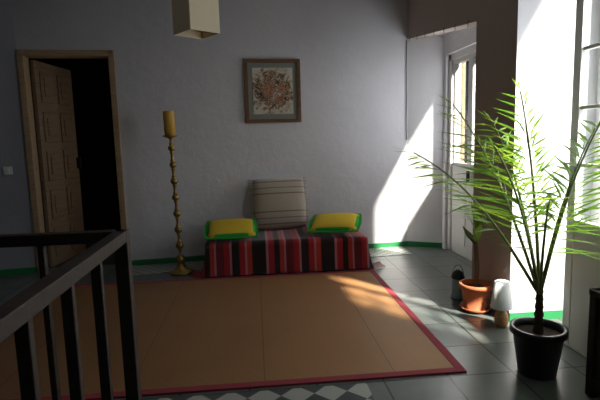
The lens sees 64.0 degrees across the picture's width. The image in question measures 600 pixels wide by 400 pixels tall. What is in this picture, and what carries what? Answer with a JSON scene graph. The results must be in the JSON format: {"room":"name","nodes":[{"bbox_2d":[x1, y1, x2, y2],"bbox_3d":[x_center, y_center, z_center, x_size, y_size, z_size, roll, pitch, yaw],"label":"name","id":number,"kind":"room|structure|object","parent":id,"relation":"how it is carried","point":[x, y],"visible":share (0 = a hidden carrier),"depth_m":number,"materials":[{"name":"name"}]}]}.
{"room":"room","nodes":[
{"label":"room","id":0,"kind":"room"},
{"bbox_2d":[28,58,120,267],"bbox_3d":[-2.270,-0.842,5.876,2.500,2.700,2.557,-2,7,-5],"label":"doorway","id":1,"kind":"structure","parent":0,"point":[90,79],"depth_m":7.08,"materials":[{"name":"grey"}]},
{"bbox_2d":[29,60,85,266],"bbox_3d":[-2.467,-0.371,4.977,0.116,1.995,0.720,-1,7,1],"label":"door leaf","id":2,"kind":"structure","parent":1,"relation":"in","point":[59,161],"depth_m":4.87,"materials":[{"name":"brown wood"}]},
{"bbox_2d":[0,0,407,269],"bbox_3d":[-1.144,-0.883,4.772,4.590,3.000,0.250,-3,7,-10],"label":"wall","id":3,"kind":"structure","parent":0,"point":[348,139],"depth_m":4.74,"materials":[{"name":"paint"}]},
{"bbox_2d":[3,166,12,174],"bbox_3d":[-2.688,-0.270,4.416,0.075,0.075,0.018,-3,7,-10],"label":"light switch","id":4,"kind":"object","parent":3,"relation":"attached to","point":[7,170],"visible":1,"depth_m":4.41,"materials":[{"name":"white plastic"}]},
{"bbox_2d":[0,267,37,274],"bbox_3d":[-2.915,0.687,4.497,0.854,0.055,0.006,-3,7,-10],"label":"baseboard","id":5,"kind":"structure","parent":3,"relation":"attached to","point":[31,269],"depth_m":4.54,"materials":[{"name":"green paint"}]},
{"bbox_2d":[16,50,126,272],"bbox_3d":[-2.123,-0.356,4.574,0.833,2.060,0.140,-3,7,-10],"label":"door frame","id":6,"kind":"structure","parent":3,"relation":"in","point":[22,56],"depth_m":4.46,"materials":[{"name":"brown wood"}]},
{"bbox_2d":[132,241,406,265],"bbox_3d":[-0.251,0.550,4.987,2.903,0.055,0.006,-3,7,-10],"label":"baseboard","id":7,"kind":"structure","parent":3,"relation":"attached to","point":[403,243],"depth_m":4.83,"materials":[{"name":"green paint"}]},
{"bbox_2d":[243,59,301,122],"bbox_3d":[-0.270,-1.083,4.773,0.560,0.620,0.024,-3,7,-10],"label":"picture frame","id":8,"kind":"object","parent":3,"relation":"attached to","point":[272,87],"visible":1,"depth_m":4.77,"materials":[{"name":"brown wood"}]},
{"bbox_2d":[0,246,599,399],"bbox_3d":[-0.178,0.992,2.132,5.850,0.100,7.200,-2,7,-5],"label":"floor","id":9,"kind":"structure","parent":0,"point":[421,278],"depth_m":2.77,"materials":[{"name":"tile"}]},
{"bbox_2d":[0,229,141,399],"bbox_3d":[-1.725,0.740,0.498,2.498,0.900,2.323,-2,7,-5],"label":"stair railing","id":10,"kind":"object","parent":9,"relation":"on","point":[17,313],"visible":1,"depth_m":1.41,"materials":[{"name":"brown wood"}]},
{"bbox_2d":[163,110,193,275],"bbox_3d":[-1.126,-0.061,4.332,0.224,1.474,0.224,-3,8,-5],"label":"candlestick","id":11,"kind":"object","parent":9,"relation":"on","point":[181,269],"visible":1,"depth_m":4.31,"materials":[{"name":"gold metal"}]},
{"bbox_2d":[0,269,466,399],"bbox_3d":[-0.626,0.805,3.258,2.775,0.010,1.925,-2,7,-5],"label":"rug","id":12,"kind":"object","parent":9,"relation":"on","point":[261,331],"visible":0.77,"depth_m":2.92,"materials":[{"name":"brown fabric"}]},
{"bbox_2d":[158,383,373,399],"bbox_3d":[-0.161,0.931,2.197,1.000,0.004,0.220,-2,7,-5],"label":"band","id":13,"kind":"object","parent":9,"relation":"on","point":[361,391],"visible":1,"depth_m":2.26,"materials":[{"name":"tile"}]},
{"bbox_2d":[132,246,410,274],"bbox_3d":[-0.259,0.599,4.808,2.845,0.004,0.352,-3,7,-10],"label":"floor band","id":14,"kind":"object","parent":9,"relation":"on","point":[386,251],"visible":0.36,"depth_m":4.72,"materials":[{"name":"tile"}]},
{"bbox_2d":[191,225,384,277],"bbox_3d":[-0.125,0.465,4.654,1.775,0.297,0.778,-2,7,-5],"label":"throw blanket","id":15,"kind":"object","parent":9,"relation":"on","point":[293,250],"visible":0.77,"depth_m":4.31,"materials":[{"name":"red fabric"}]},
{"bbox_2d":[204,218,257,239],"bbox_3d":[-0.637,0.265,4.457,0.496,0.142,0.470,-3,7,-8],"label":"cushion","id":16,"kind":"object","parent":15,"relation":"on","point":[233,228],"visible":1,"depth_m":4.34,"materials":[{"name":"yellow fabric"}]},
{"bbox_2d":[247,177,309,229],"bbox_3d":[-0.205,0.035,4.813,0.616,0.507,0.205,-3,7,-12],"label":"cushion","id":17,"kind":"object","parent":15,"relation":"on","point":[278,203],"visible":0.88,"depth_m":4.75,"materials":[{"name":"beige fabric"}]},
{"bbox_2d":[307,213,361,232],"bbox_3d":[0.335,0.216,4.584,0.506,0.145,0.470,0,7,13],"label":"cushion","id":18,"kind":"object","parent":15,"relation":"on","point":[328,222],"visible":1,"depth_m":4.47,"materials":[{"name":"yellow fabric"}]},
{"bbox_2d":[450,265,464,299],"bbox_3d":[1.162,0.598,3.536,0.104,0.252,0.104,-2,7,-5],"label":"lantern","id":19,"kind":"object","parent":9,"relation":"on","point":[457,275],"visible":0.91,"depth_m":3.51,"materials":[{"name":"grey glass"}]},
{"bbox_2d":[459,204,492,313],"bbox_3d":[1.194,0.378,3.248,0.220,0.759,0.220,1,8,20],"label":"plant","id":20,"kind":"object","parent":9,"relation":"on","point":[475,291],"visible":0.97,"depth_m":3.23,"materials":[{"name":"green plant"}]},
{"bbox_2d":[399,78,599,380],"bbox_3d":[1.001,0.158,2.250,1.005,1.461,1.142,-2,7,-5],"label":"palm plant","id":21,"kind":"object","parent":9,"relation":"on","point":[538,340],"visible":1,"depth_m":2.30,"materials":[{"name":"green plant"}]},
{"bbox_2d":[490,279,512,327],"bbox_3d":[1.254,0.647,2.984,0.132,0.290,0.132,-2,7,-5],"label":"table lamp","id":22,"kind":"object","parent":9,"relation":"on","point":[501,300],"visible":1,"depth_m":2.94,"materials":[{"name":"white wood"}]},
{"bbox_2d":[562,0,599,357],"bbox_3d":[1.512,-0.131,2.319,0.046,1.980,0.610,-2,7,-5],"label":"window","id":23,"kind":"structure","parent":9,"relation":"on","point":[582,271],"depth_m":2.54,"materials":[{"name":"white paint"}]},
{"bbox_2d":[585,288,599,397],"bbox_3d":[1.434,0.669,1.946,0.220,0.500,0.500,-2,7,-5],"label":"base cabinet","id":24,"kind":"object","parent":9,"relation":"on","point":[592,381],"visible":1,"depth_m":2.15,"materials":[{"name":"brown wood"}]},
{"bbox_2d":[407,35,443,242],"bbox_3d":[1.349,-0.996,5.118,0.367,3.000,0.250,1,8,21],"label":"wall","id":25,"kind":"structure","parent":0,"point":[425,56],"depth_m":5.04,"materials":[{"name":"white paint"}]},
{"bbox_2d":[407,241,441,247],"bbox_3d":[1.344,0.481,5.186,0.367,0.055,0.006,1,8,21],"label":"baseboard","id":26,"kind":"structure","parent":25,"relation":"attached to","point":[409,243],"depth_m":5.18,"materials":[{"name":"green paint"}]},
{"bbox_2d":[407,0,476,38],"bbox_3d":[1.245,-1.864,4.124,0.162,1.020,1.660,-2,7,-4],"label":"beam","id":27,"kind":"structure","parent":0,"point":[423,16],"depth_m":4.11,"materials":[{"name":"brown paint"}]},
{"bbox_2d":[406,20,468,139],"bbox_3d":[1.173,-1.057,4.274,0.019,1.047,1.537,-2,7,-4],"label":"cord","id":28,"kind":"object","parent":27,"relation":"attached to","point":[468,20],"visible":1,"depth_m":5.01,"materials":[{"name":"black"}]},
{"bbox_2d":[442,33,461,248],"bbox_3d":[1.559,-0.975,4.915,0.160,3.000,0.060,-2,7,-5],"label":"wall","id":29,"kind":"structure","parent":0,"point":[446,57],"depth_m":4.93,"materials":[{"name":"white paint"}]},
{"bbox_2d":[446,26,475,54],"bbox_3d":[1.577,-1.903,4.314,0.160,1.010,0.900,-2,7,-5],"label":"wall","id":30,"kind":"structure","parent":0,"point":[458,40],"depth_m":4.48,"materials":[{"name":"white paint"}]},
{"bbox_2d":[447,44,475,260],"bbox_3d":[1.598,-0.414,4.503,0.100,1.990,0.900,-2,7,-5],"label":"door","id":31,"kind":"structure","parent":30,"relation":"in","point":[458,242],"depth_m":4.74,"materials":[{"name":"white paint"}]},
{"bbox_2d":[460,62,465,162],"bbox_3d":[1.671,-0.507,5.212,0.045,1.990,0.450,-2,7,-5],"label":"window shutter","id":32,"kind":"object","parent":31,"relation":"attached to","point":[463,77],"visible":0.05,"depth_m":4.93,"materials":[{"name":"brown wood"}]},
{"bbox_2d":[472,0,599,317],"bbox_3d":[1.613,-0.755,3.186,0.680,3.000,0.540,-2,7,-5],"label":"wall","id":33,"kind":"structure","parent":0,"point":[532,42],"depth_m":2.98,"materials":[{"name":"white paint"}]},
{"bbox_2d":[482,216,486,225],"bbox_3d":[1.271,0.140,3.357,0.040,0.075,0.075,-2,7,-5],"label":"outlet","id":34,"kind":"object","parent":33,"relation":"attached to","point":[485,217],"visible":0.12,"depth_m":3.33,"materials":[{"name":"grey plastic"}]},
{"bbox_2d":[509,310,562,321],"bbox_3d":[1.599,0.742,3.096,0.520,0.055,0.006,-2,7,-5],"label":"baseboard","id":35,"kind":"structure","parent":33,"relation":"attached to","point":[553,314],"depth_m":3.09,"materials":[{"name":"green paint"}]},
{"bbox_2d":[590,34,599,222],"bbox_3d":[1.899,-0.730,2.923,0.160,3.000,0.040,-2,7,-5],"label":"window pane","id":36,"kind":"structure","parent":0,"point":[597,115],"depth_m":2.96,"materials":[{"name":"white paint"}]},
{"bbox_3d":[-0.567,-2.057,1.611,5.220,0.100,7.000,-2,7,-5],"label":"ceiling","id":37,"kind":"structure","parent":0,"visible":0},
{"bbox_2d":[171,0,219,38],"bbox_3d":[-0.721,-1.665,3.215,0.229,1.075,0.229,-8,10,-42],"label":"pendant lamp","id":38,"kind":"object","parent":37,"relation":"hanging from","point":[199,19],"visible":1,"depth_m":3.20,"materials":[{"name":"beige fabric"}]},
{"bbox_3d":[1.932,-2.095,1.960,0.160,0.050,1.530,-2,7,-5],"label":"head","id":39,"kind":"structure","parent":0,"visible":0},
{"bbox_2d":[595,126,599,223],"bbox_3d":[1.973,-0.607,2.151,0.160,2.950,1.530,-2,7,-5],"label":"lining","id":40,"kind":"object","parent":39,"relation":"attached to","point":[597,221],"visible":0.02,"depth_m":2.96,"materials":[{"name":"white paint"}]}
]}

